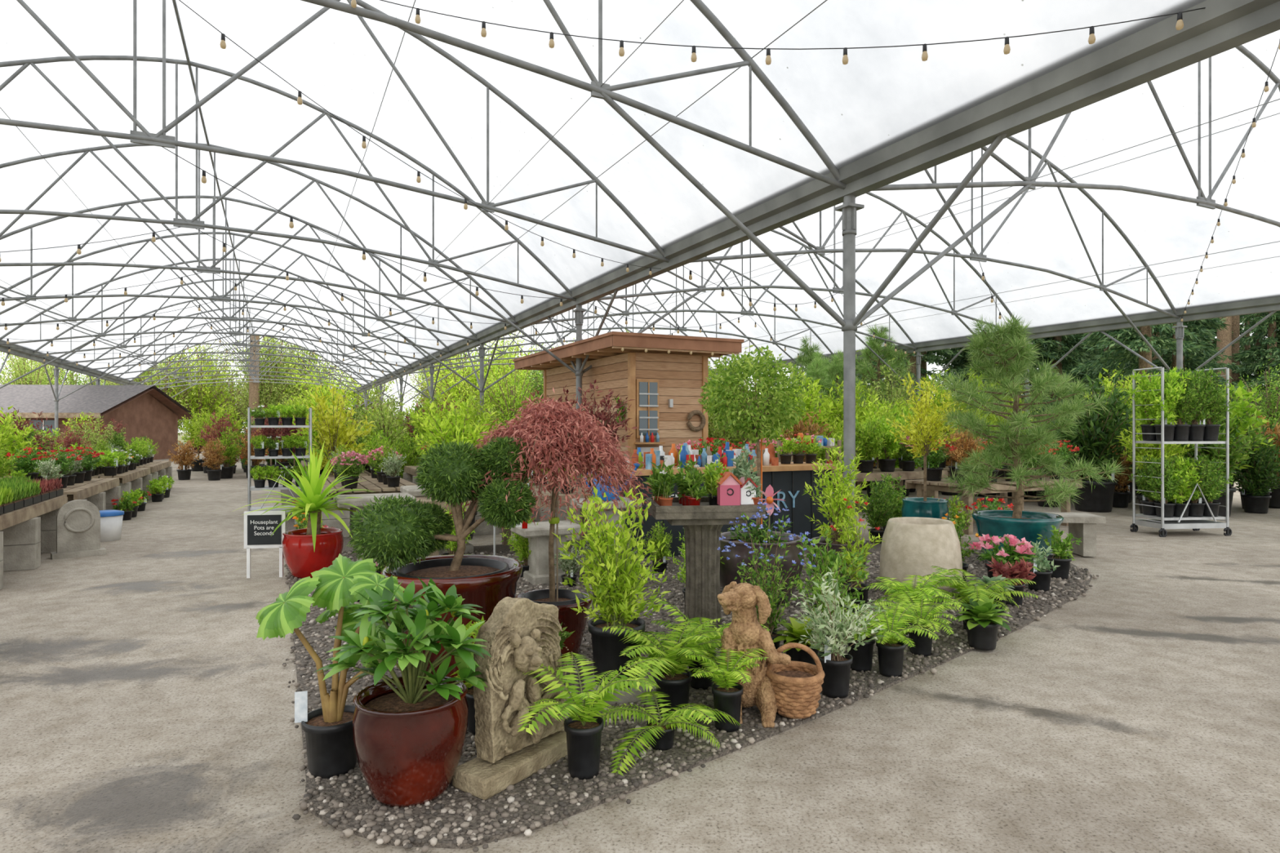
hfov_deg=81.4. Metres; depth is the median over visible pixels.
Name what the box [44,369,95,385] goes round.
broadleaf tree
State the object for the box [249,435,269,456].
perennials
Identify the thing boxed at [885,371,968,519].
potted tree
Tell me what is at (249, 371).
roof truss
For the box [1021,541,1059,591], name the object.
potted dusty miller
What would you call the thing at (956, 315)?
support column
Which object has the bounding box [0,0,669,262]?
roof truss
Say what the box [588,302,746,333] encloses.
string lights
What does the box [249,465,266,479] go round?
perennials
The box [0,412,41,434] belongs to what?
maple
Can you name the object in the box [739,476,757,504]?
birdhouse
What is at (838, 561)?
potted shrub
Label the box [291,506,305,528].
perennials
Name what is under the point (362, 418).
maple
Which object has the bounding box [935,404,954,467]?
maple
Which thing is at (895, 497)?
potted camellia
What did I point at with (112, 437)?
sapling
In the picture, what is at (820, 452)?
potted nandina
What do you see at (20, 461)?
potted camellia
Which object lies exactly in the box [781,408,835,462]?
shrub
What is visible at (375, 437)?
potted nandina
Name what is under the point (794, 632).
hosta
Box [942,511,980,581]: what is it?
potted shrub
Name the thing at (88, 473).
azalea
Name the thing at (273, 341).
broadleaf tree
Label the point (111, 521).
tub
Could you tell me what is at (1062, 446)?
azalea
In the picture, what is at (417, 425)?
maple
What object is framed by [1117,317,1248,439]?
conifer tree
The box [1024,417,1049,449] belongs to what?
hydrangea
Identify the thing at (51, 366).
broadleaf tree
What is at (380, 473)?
azalea
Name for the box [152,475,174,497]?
perennials
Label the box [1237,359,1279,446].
broadleaf tree
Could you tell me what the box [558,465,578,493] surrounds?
potted nandina
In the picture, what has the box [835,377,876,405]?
maple
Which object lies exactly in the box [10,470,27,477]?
perennials
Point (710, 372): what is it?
maple
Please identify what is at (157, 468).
bench
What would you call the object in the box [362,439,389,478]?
potted nandina
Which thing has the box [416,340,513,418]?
broadleaf tree
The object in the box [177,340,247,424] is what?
broadleaf tree
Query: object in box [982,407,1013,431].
maple
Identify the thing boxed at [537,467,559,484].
perennials
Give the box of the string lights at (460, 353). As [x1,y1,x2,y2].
[460,353,511,367]
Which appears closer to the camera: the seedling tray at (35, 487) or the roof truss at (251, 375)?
the seedling tray at (35, 487)
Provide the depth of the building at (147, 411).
31.27 m
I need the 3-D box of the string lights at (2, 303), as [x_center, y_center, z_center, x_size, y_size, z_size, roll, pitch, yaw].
[-11.213,-2.552,13.092,6.282,0.964,0.055,0,0,-26]
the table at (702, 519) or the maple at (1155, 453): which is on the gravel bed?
the table at (702, 519)
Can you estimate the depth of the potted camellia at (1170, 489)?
10.18 m
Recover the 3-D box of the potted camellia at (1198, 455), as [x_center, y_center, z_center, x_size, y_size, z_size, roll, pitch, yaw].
[7.861,0.817,10.562,0.568,0.847,0.576,0,0,35]
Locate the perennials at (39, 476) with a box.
[31,467,43,479]
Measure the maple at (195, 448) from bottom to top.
1.493 m
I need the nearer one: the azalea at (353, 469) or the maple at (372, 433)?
the azalea at (353, 469)
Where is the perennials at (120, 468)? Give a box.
[111,451,128,473]
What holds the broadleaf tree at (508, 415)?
on the floor
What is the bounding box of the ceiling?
[0,0,1279,386]
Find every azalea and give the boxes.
[5,445,48,480]
[31,447,82,488]
[55,445,99,483]
[66,444,104,480]
[238,452,265,468]
[263,451,279,464]
[283,451,304,465]
[330,450,364,485]
[330,450,368,488]
[365,445,402,482]
[675,440,703,453]
[690,437,725,455]
[703,435,739,452]
[731,440,753,454]
[748,438,782,457]
[754,439,782,452]
[782,450,806,461]
[894,435,919,471]
[911,437,957,480]
[931,495,961,513]
[965,496,1013,515]
[977,441,1007,482]
[996,440,1036,481]
[1023,444,1056,479]
[1039,439,1079,479]
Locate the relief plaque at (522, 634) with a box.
[452,596,573,799]
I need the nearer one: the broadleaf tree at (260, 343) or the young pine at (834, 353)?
the young pine at (834, 353)
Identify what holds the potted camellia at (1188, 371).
on the trolley at (1196, 523)
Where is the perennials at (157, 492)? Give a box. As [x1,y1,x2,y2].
[146,480,168,502]
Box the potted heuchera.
[984,555,1036,606]
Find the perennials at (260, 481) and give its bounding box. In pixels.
[249,466,270,488]
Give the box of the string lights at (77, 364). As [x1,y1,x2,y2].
[35,346,235,366]
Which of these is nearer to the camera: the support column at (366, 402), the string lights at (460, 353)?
the string lights at (460, 353)
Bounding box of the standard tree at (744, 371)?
[697,345,806,607]
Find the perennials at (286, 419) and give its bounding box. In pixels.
[280,404,295,425]
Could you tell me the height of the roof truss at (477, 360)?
3.200 m
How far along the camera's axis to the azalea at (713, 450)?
11.28 m
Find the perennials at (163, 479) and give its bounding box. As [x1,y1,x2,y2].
[152,476,171,499]
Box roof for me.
[0,0,1279,382]
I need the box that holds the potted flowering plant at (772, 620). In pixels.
[717,501,816,649]
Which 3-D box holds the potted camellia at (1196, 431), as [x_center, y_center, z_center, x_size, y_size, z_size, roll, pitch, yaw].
[7.667,-0.312,10.287,0.568,1.025,0.576,0,0,-6]
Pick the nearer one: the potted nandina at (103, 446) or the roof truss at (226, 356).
the potted nandina at (103, 446)
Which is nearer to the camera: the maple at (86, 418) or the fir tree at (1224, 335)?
the maple at (86, 418)
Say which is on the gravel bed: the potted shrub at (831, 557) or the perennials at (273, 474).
the potted shrub at (831, 557)
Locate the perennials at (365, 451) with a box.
[362,449,371,470]
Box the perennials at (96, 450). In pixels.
[95,449,109,473]
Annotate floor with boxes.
[0,444,1279,852]
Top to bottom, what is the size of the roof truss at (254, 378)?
3.200 m
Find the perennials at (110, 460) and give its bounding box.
[96,449,121,475]
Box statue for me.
[714,581,825,728]
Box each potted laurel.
[858,391,897,467]
[984,395,1050,498]
[1029,422,1068,506]
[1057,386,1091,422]
[1230,417,1256,483]
[1231,434,1279,513]
[1232,420,1279,508]
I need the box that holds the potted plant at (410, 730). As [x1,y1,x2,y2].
[314,575,491,808]
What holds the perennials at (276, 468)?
on the trolley at (250, 488)
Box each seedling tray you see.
[0,474,31,482]
[0,475,22,483]
[0,477,14,484]
[0,477,40,504]
[0,480,32,506]
[0,481,23,510]
[0,484,14,513]
[0,489,4,515]
[22,478,57,498]
[27,478,63,496]
[35,480,48,501]
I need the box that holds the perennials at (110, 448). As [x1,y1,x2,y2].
[106,448,128,455]
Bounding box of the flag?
[493,520,527,555]
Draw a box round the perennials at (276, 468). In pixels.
[263,465,283,479]
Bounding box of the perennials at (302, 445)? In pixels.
[291,435,310,455]
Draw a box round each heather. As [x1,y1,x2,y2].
[120,448,142,470]
[120,453,132,472]
[124,450,142,469]
[249,404,268,425]
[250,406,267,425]
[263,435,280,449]
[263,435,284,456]
[277,466,293,479]
[278,466,294,486]
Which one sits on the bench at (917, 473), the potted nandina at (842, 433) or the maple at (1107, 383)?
the potted nandina at (842, 433)
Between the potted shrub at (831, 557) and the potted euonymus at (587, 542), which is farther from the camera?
the potted euonymus at (587, 542)
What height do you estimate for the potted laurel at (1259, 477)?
1.407 m
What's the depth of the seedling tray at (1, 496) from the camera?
7.09 m
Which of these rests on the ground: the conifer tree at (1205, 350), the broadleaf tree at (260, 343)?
the broadleaf tree at (260, 343)
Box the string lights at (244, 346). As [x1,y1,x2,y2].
[244,346,392,378]
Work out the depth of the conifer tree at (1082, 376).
43.80 m
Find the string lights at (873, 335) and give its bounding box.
[841,293,915,354]
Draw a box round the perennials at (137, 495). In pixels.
[120,488,146,517]
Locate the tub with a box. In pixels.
[99,510,124,542]
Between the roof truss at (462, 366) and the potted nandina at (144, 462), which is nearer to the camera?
the potted nandina at (144, 462)
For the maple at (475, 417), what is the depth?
17.34 m
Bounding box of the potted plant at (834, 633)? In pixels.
[791,567,887,698]
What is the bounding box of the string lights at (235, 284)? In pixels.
[214,273,478,345]
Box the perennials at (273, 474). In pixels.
[263,466,283,487]
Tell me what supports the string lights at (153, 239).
hanging from the roof
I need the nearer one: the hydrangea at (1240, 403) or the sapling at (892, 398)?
the hydrangea at (1240, 403)
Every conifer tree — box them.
[804,358,882,392]
[862,348,964,399]
[863,356,926,398]
[882,351,951,395]
[929,345,1031,402]
[935,346,1035,418]
[963,334,1082,422]
[1021,334,1086,400]
[1022,333,1108,422]
[1062,333,1092,395]
[1069,322,1213,397]
[1069,333,1099,393]
[1075,334,1124,398]
[1083,316,1257,419]
[1083,339,1119,393]
[1102,324,1233,393]
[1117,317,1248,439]
[1187,324,1252,407]
[1231,311,1279,411]
[1240,312,1267,389]
[1240,315,1263,388]
[1248,311,1279,385]
[1259,311,1279,409]
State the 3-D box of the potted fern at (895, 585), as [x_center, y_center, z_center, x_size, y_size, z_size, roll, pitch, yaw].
[1.929,1.252,5.286,0.672,0.459,0.697,0,0,10]
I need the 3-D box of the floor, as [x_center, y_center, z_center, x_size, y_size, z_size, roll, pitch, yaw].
[0.000,1.500,23.000,90.000,0.001,74.000,0,0,0]
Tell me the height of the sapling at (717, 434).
2.088 m
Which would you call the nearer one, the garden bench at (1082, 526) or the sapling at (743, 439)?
the garden bench at (1082, 526)
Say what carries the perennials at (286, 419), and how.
on the trolley at (250, 488)
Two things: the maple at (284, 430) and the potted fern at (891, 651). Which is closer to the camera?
the potted fern at (891, 651)
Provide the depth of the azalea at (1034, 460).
11.11 m
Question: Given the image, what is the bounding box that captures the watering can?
[584,463,639,501]
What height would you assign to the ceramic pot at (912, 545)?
0.660 m
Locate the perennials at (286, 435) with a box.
[278,435,294,448]
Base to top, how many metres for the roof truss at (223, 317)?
3.200 m
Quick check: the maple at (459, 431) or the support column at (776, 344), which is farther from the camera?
the support column at (776, 344)
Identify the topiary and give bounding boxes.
[346,435,537,683]
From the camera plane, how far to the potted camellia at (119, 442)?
16.80 m
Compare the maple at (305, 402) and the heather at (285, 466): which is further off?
the maple at (305, 402)
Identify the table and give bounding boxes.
[333,492,416,572]
[400,484,474,554]
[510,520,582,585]
[570,496,641,571]
[610,462,840,558]
[643,445,765,648]
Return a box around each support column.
[0,298,31,315]
[0,335,102,388]
[42,355,141,435]
[88,368,165,385]
[120,377,182,390]
[171,384,194,397]
[320,381,410,409]
[328,374,430,404]
[337,363,460,411]
[352,387,394,409]
[355,346,503,404]
[379,319,573,416]
[432,264,702,487]
[600,91,1031,535]
[775,343,871,377]
[855,333,966,400]
[954,313,1093,413]
[1098,288,1277,373]
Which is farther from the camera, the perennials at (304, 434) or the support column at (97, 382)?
the support column at (97, 382)
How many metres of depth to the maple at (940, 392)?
17.13 m
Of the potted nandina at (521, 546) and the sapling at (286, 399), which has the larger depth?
the sapling at (286, 399)
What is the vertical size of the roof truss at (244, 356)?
3.200 m
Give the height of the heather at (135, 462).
0.378 m
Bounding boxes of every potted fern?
[517,652,663,780]
[598,691,740,776]
[601,617,723,716]
[649,595,770,689]
[683,648,768,732]
[812,604,910,671]
[840,602,939,677]
[861,568,966,635]
[872,589,963,657]
[920,565,1038,631]
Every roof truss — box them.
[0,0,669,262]
[0,54,576,301]
[0,142,518,324]
[0,195,479,341]
[0,231,451,353]
[0,257,430,362]
[30,278,413,368]
[58,293,399,374]
[81,306,388,379]
[99,317,379,382]
[115,326,371,386]
[127,334,364,389]
[140,340,359,391]
[154,346,348,392]
[160,351,346,393]
[168,355,344,395]
[301,0,845,189]
[409,317,595,373]
[424,307,632,368]
[441,293,717,371]
[463,277,773,367]
[492,261,835,358]
[533,229,917,349]
[593,191,1024,331]
[690,135,1179,318]
[872,44,1279,226]
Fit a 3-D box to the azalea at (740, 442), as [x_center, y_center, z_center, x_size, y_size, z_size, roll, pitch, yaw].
[1.722,0.511,12.287,0.537,0.578,0.546,0,0,-6]
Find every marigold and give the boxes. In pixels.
[124,453,133,471]
[293,512,308,529]
[293,520,307,528]
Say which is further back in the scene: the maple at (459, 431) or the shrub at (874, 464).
the shrub at (874, 464)
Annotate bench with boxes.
[0,494,67,590]
[42,467,151,501]
[62,477,120,511]
[136,461,172,488]
[300,461,355,493]
[306,470,374,493]
[319,475,416,537]
[403,466,419,484]
[415,486,591,556]
[473,479,565,535]
[832,467,947,507]
[904,477,1082,534]
[917,466,1037,506]
[1042,511,1106,556]
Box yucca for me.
[234,440,372,578]
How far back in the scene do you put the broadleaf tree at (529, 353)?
50.36 m
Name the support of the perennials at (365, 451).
on the bench at (366, 473)
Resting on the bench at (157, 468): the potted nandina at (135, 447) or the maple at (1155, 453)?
the potted nandina at (135, 447)
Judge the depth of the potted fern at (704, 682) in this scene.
4.21 m
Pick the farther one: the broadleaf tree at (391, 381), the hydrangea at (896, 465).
the broadleaf tree at (391, 381)
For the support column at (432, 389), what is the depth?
27.04 m
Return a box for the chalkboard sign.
[244,511,285,577]
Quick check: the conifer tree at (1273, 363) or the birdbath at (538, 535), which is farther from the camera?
the conifer tree at (1273, 363)
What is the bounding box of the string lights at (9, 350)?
[0,334,232,358]
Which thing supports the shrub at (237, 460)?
on the floor
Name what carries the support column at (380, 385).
on the floor
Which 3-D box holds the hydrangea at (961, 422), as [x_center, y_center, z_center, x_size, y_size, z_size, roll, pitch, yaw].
[6.111,0.334,14.042,0.632,0.933,0.718,0,0,17]
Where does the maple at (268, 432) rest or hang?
on the floor
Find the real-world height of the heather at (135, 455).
0.423 m
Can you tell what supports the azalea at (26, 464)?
on the bench at (100, 492)
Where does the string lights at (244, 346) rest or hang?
hanging from the roof
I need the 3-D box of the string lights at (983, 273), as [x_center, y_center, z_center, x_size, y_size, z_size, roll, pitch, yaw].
[8.121,-2.552,16.450,0.055,0.964,7.271,0,0,34]
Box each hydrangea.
[40,427,59,440]
[49,441,83,452]
[733,408,793,454]
[855,417,888,472]
[855,419,875,459]
[870,414,909,471]
[874,404,919,466]
[878,413,921,496]
[893,422,912,468]
[947,422,976,443]
[983,422,1021,477]
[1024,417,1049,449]
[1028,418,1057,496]
[1124,369,1171,440]
[1136,366,1191,440]
[1142,455,1185,502]
[1155,457,1204,517]
[1184,379,1275,487]
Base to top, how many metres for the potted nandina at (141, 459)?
0.588 m
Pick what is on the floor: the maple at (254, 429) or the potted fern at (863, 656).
the maple at (254, 429)
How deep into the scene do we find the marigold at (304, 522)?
9.47 m
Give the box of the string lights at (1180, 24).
[351,0,1205,64]
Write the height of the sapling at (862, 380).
3.962 m
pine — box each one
[786,335,830,396]
[800,355,840,424]
[802,348,843,429]
[815,349,864,429]
[825,352,863,398]
[855,323,916,404]
[927,313,1128,561]
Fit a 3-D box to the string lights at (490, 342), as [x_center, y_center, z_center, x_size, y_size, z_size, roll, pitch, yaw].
[-2.349,-2.552,23.548,0.055,0.964,7.271,0,0,34]
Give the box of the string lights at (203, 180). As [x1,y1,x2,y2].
[162,146,575,306]
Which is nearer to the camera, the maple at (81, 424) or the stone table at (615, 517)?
the stone table at (615, 517)
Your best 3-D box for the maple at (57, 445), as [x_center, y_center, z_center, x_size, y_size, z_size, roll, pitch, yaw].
[-12.543,0.825,15.718,0.758,1.350,0.804,0,0,43]
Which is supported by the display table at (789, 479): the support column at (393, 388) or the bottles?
the bottles
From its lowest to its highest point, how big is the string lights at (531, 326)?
0.964 m
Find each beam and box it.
[0,341,146,385]
[344,0,1279,395]
[709,296,1279,376]
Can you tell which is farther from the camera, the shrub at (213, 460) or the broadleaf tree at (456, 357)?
the broadleaf tree at (456, 357)
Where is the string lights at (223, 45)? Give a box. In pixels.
[178,0,657,275]
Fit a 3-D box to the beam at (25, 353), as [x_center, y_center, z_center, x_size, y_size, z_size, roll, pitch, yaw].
[-19.448,-2.438,22.765,0.377,0.316,70.541,0,0,-26]
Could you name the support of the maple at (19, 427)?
on the floor
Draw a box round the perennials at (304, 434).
[293,434,310,455]
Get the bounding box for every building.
[0,384,195,459]
[1247,387,1279,411]
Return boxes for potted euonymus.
[33,455,64,480]
[53,447,84,485]
[106,441,122,453]
[145,444,155,462]
[328,445,346,479]
[377,448,406,487]
[554,543,585,586]
[582,522,604,576]
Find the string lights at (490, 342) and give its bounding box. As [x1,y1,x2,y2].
[489,342,535,355]
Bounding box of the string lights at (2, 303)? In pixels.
[0,272,200,306]
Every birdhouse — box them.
[716,471,742,505]
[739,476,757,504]
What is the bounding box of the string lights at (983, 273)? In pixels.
[978,261,1008,327]
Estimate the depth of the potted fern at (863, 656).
4.49 m
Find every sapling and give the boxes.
[35,433,55,447]
[54,415,95,446]
[62,422,101,450]
[72,412,115,451]
[101,421,128,448]
[271,392,290,431]
[346,405,371,444]
[355,379,412,475]
[364,395,404,440]
[368,391,409,421]
[385,394,416,448]
[457,391,504,433]
[707,345,774,446]
[707,357,717,391]
[707,395,720,439]
[707,413,741,448]
[711,355,734,379]
[720,398,748,447]
[812,388,833,435]
[855,350,875,399]
[855,381,889,468]
[860,357,917,409]
[874,365,923,409]
[881,391,911,415]
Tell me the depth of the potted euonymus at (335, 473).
11.89 m
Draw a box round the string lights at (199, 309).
[1,301,214,329]
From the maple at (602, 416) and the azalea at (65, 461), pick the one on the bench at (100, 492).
the azalea at (65, 461)
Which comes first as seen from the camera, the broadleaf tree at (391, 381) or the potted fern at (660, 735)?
the potted fern at (660, 735)
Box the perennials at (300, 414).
[288,404,309,425]
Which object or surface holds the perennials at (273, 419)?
on the trolley at (250, 488)
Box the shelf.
[777,433,841,499]
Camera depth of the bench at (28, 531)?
7.78 m
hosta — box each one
[773,615,824,665]
[951,595,1012,650]
[973,574,1014,613]
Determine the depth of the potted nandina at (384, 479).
10.78 m
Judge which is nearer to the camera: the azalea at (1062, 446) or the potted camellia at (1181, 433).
the potted camellia at (1181, 433)
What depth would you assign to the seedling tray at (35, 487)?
8.10 m
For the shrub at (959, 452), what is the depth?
10.45 m
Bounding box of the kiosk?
[512,331,744,487]
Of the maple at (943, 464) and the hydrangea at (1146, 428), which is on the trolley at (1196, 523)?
the hydrangea at (1146, 428)
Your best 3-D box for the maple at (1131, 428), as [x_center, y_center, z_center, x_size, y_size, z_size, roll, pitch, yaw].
[9.824,0.450,14.161,1.188,2.099,1.269,0,0,24]
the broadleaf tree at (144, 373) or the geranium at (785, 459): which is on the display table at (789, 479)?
the geranium at (785, 459)
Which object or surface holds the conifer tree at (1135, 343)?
on the floor
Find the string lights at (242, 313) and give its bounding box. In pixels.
[226,302,447,357]
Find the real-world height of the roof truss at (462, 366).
3.200 m
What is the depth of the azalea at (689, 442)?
11.80 m
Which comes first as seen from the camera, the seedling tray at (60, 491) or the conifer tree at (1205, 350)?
the seedling tray at (60, 491)
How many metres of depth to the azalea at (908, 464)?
13.33 m
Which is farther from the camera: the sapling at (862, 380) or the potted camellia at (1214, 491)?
the sapling at (862, 380)
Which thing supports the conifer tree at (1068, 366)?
on the floor
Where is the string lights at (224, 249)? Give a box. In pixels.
[195,228,509,329]
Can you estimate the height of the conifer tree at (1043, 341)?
10.996 m
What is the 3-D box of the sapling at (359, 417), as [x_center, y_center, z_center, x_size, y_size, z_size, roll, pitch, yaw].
[-8.646,0.432,23.013,1.015,2.136,0.981,0,0,7]
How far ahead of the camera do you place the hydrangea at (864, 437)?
12.88 m
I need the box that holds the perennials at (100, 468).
[98,454,105,474]
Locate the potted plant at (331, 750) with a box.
[255,553,404,778]
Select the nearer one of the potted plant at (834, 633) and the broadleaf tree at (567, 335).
the potted plant at (834, 633)
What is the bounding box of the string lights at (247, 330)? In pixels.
[233,320,427,366]
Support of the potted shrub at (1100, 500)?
on the floor
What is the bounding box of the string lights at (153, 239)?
[0,226,180,262]
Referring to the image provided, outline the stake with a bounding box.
[759,484,786,542]
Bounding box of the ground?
[177,431,490,444]
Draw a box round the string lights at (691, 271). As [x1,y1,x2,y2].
[682,265,839,311]
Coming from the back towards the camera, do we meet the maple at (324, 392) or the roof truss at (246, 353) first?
the roof truss at (246, 353)
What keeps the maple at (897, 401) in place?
on the floor
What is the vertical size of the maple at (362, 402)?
2.680 m
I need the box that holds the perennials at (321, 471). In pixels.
[314,448,327,474]
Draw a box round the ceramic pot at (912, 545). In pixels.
[878,516,963,601]
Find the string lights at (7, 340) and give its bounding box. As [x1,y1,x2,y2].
[4,320,223,346]
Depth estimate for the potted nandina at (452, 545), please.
7.76 m
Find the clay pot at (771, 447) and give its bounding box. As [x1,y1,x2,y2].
[755,443,775,463]
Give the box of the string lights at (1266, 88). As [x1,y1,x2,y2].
[1180,39,1279,321]
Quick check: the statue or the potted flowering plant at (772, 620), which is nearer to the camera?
the statue
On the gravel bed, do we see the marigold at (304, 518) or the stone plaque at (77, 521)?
the marigold at (304, 518)
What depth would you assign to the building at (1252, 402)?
27.55 m
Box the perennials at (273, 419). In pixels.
[262,404,281,425]
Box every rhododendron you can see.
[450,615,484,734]
[967,533,1040,577]
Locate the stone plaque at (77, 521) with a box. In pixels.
[50,499,106,559]
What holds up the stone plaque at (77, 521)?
on the floor
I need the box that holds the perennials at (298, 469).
[290,465,307,486]
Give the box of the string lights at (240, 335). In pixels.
[240,335,408,373]
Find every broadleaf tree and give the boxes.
[0,351,79,385]
[0,352,71,385]
[0,353,72,385]
[0,356,53,384]
[0,371,19,384]
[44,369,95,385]
[51,365,106,385]
[67,370,111,385]
[90,355,187,393]
[106,373,153,385]
[107,345,213,422]
[146,347,200,435]
[151,344,248,434]
[156,382,184,429]
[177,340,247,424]
[191,353,248,443]
[219,358,248,439]
[221,336,316,413]
[226,338,305,431]
[235,342,288,415]
[268,338,339,404]
[282,351,372,410]
[333,368,399,415]
[395,362,454,410]
[402,356,471,410]
[405,348,479,403]
[409,360,465,405]
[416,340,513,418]
[442,340,537,407]
[455,354,537,435]
[466,349,543,430]
[470,335,552,399]
[476,368,541,417]
[484,330,536,378]
[502,371,538,411]
[511,338,552,403]
[523,335,576,397]
[1101,362,1187,410]
[1235,378,1271,440]
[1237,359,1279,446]
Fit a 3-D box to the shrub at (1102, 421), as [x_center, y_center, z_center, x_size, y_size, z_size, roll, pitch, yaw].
[8.708,0.579,14.466,1.204,1.843,1.310,0,0,3]
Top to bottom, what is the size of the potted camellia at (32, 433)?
1.494 m
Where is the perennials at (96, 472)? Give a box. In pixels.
[93,451,102,475]
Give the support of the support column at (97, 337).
on the floor
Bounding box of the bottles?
[622,441,778,469]
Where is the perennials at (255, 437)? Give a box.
[251,435,269,453]
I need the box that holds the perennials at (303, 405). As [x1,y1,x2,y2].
[293,404,309,425]
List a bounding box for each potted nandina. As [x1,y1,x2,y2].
[0,444,18,477]
[89,438,112,452]
[124,436,146,466]
[126,438,146,465]
[131,437,153,464]
[146,438,159,462]
[209,426,247,479]
[329,444,353,480]
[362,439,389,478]
[365,430,403,454]
[371,440,403,484]
[381,426,422,479]
[394,437,421,478]
[414,432,427,460]
[417,434,432,461]
[442,501,475,555]
[499,513,537,577]
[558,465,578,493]
[583,535,614,604]
[640,521,672,572]
[666,543,724,602]
[676,529,721,546]
[727,524,748,531]
[814,434,831,462]
[829,495,884,612]
[831,432,858,473]
[948,495,973,541]
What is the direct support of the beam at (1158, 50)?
attached to the roof
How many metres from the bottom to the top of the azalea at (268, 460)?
0.809 m
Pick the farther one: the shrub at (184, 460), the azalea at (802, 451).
the shrub at (184, 460)
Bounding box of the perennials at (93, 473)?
[89,458,99,475]
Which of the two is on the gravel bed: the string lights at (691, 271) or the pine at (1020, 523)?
the pine at (1020, 523)
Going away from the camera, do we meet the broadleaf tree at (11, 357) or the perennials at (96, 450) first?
the perennials at (96, 450)
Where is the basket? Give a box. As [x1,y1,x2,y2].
[765,642,825,719]
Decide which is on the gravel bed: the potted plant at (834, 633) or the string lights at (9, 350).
the potted plant at (834, 633)
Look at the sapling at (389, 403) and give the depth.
20.27 m
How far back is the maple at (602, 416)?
11.18 m
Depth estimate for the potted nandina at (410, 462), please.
16.41 m
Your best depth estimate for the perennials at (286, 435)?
12.31 m
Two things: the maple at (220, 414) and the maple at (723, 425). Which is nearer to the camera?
the maple at (723, 425)
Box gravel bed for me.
[280,481,1099,852]
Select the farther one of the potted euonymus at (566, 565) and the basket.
the potted euonymus at (566, 565)
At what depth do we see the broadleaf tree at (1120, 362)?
20.97 m
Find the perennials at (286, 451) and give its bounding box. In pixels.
[277,435,297,456]
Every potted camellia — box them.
[0,461,24,478]
[4,426,50,472]
[104,431,128,451]
[124,435,146,452]
[235,419,257,469]
[238,436,246,472]
[346,404,372,426]
[349,417,373,447]
[403,423,422,465]
[404,404,430,435]
[855,480,899,543]
[864,471,906,528]
[1095,386,1143,502]
[1127,454,1164,515]
[1128,466,1142,495]
[1141,455,1189,517]
[1143,368,1187,423]
[1164,366,1202,440]
[1165,454,1193,502]
[1172,386,1270,516]
[1175,367,1201,422]
[1180,455,1217,516]
[1182,367,1222,440]
[1182,454,1216,502]
[1184,368,1213,424]
[1190,454,1236,516]
[1195,367,1232,440]
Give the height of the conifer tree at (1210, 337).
10.957 m
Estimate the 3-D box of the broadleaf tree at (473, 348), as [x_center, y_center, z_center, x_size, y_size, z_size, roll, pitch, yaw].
[-15.680,-3.428,60.649,6.176,9.873,6.559,0,0,32]
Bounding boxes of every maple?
[0,404,43,477]
[0,407,59,455]
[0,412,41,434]
[31,435,64,453]
[35,431,57,448]
[48,424,92,448]
[62,412,106,437]
[63,414,105,446]
[91,417,128,444]
[179,406,218,471]
[182,433,204,453]
[191,412,227,473]
[197,410,241,466]
[204,401,251,464]
[240,427,264,465]
[250,403,296,478]
[272,395,302,424]
[274,406,296,465]
[278,414,306,478]
[288,378,357,451]
[292,395,317,425]
[346,414,367,443]
[355,402,382,417]
[355,406,373,423]
[356,404,403,450]
[392,413,416,445]
[393,410,413,431]
[400,400,431,421]
[402,391,462,451]
[408,386,496,539]
[408,395,457,436]
[446,386,653,658]
[455,399,501,435]
[523,385,577,413]
[570,379,637,472]
[707,364,728,438]
[708,425,737,445]
[773,366,837,441]
[813,375,880,493]
[822,413,858,492]
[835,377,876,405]
[855,392,905,499]
[875,407,900,468]
[885,396,910,420]
[887,398,910,412]
[892,402,919,492]
[897,368,969,492]
[906,408,948,470]
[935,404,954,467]
[937,364,1027,497]
[957,405,991,426]
[964,411,999,442]
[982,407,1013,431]
[1082,368,1143,500]
[1115,414,1199,513]
[1122,413,1144,494]
[1128,415,1204,463]
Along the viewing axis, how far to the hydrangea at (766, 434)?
15.04 m
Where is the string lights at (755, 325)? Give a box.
[749,315,832,359]
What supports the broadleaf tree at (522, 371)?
on the floor
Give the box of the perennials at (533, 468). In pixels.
[523,468,536,483]
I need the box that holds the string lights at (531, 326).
[530,326,679,342]
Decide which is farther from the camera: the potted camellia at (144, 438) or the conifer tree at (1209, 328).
the conifer tree at (1209, 328)
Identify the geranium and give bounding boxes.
[111,495,139,520]
[120,496,142,506]
[133,489,151,511]
[774,435,799,464]
[788,433,810,463]
[800,433,824,463]
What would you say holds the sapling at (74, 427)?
on the floor
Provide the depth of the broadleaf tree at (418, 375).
63.99 m
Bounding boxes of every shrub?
[167,438,199,479]
[199,437,230,480]
[200,425,237,469]
[228,448,242,473]
[236,427,268,478]
[266,430,290,471]
[299,383,376,475]
[551,484,671,705]
[558,622,574,659]
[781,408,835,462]
[784,553,869,652]
[795,525,871,610]
[803,433,870,587]
[855,454,875,490]
[940,424,960,495]
[940,425,974,479]
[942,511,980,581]
[945,425,985,483]
[1035,368,1139,512]
[1036,524,1081,579]
[1067,421,1120,478]
[1101,445,1142,507]
[1251,415,1279,508]
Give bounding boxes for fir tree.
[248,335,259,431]
[1216,315,1231,399]
[1231,315,1239,382]
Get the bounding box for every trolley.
[247,406,311,512]
[1129,366,1231,537]
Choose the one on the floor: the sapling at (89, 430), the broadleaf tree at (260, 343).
the sapling at (89, 430)

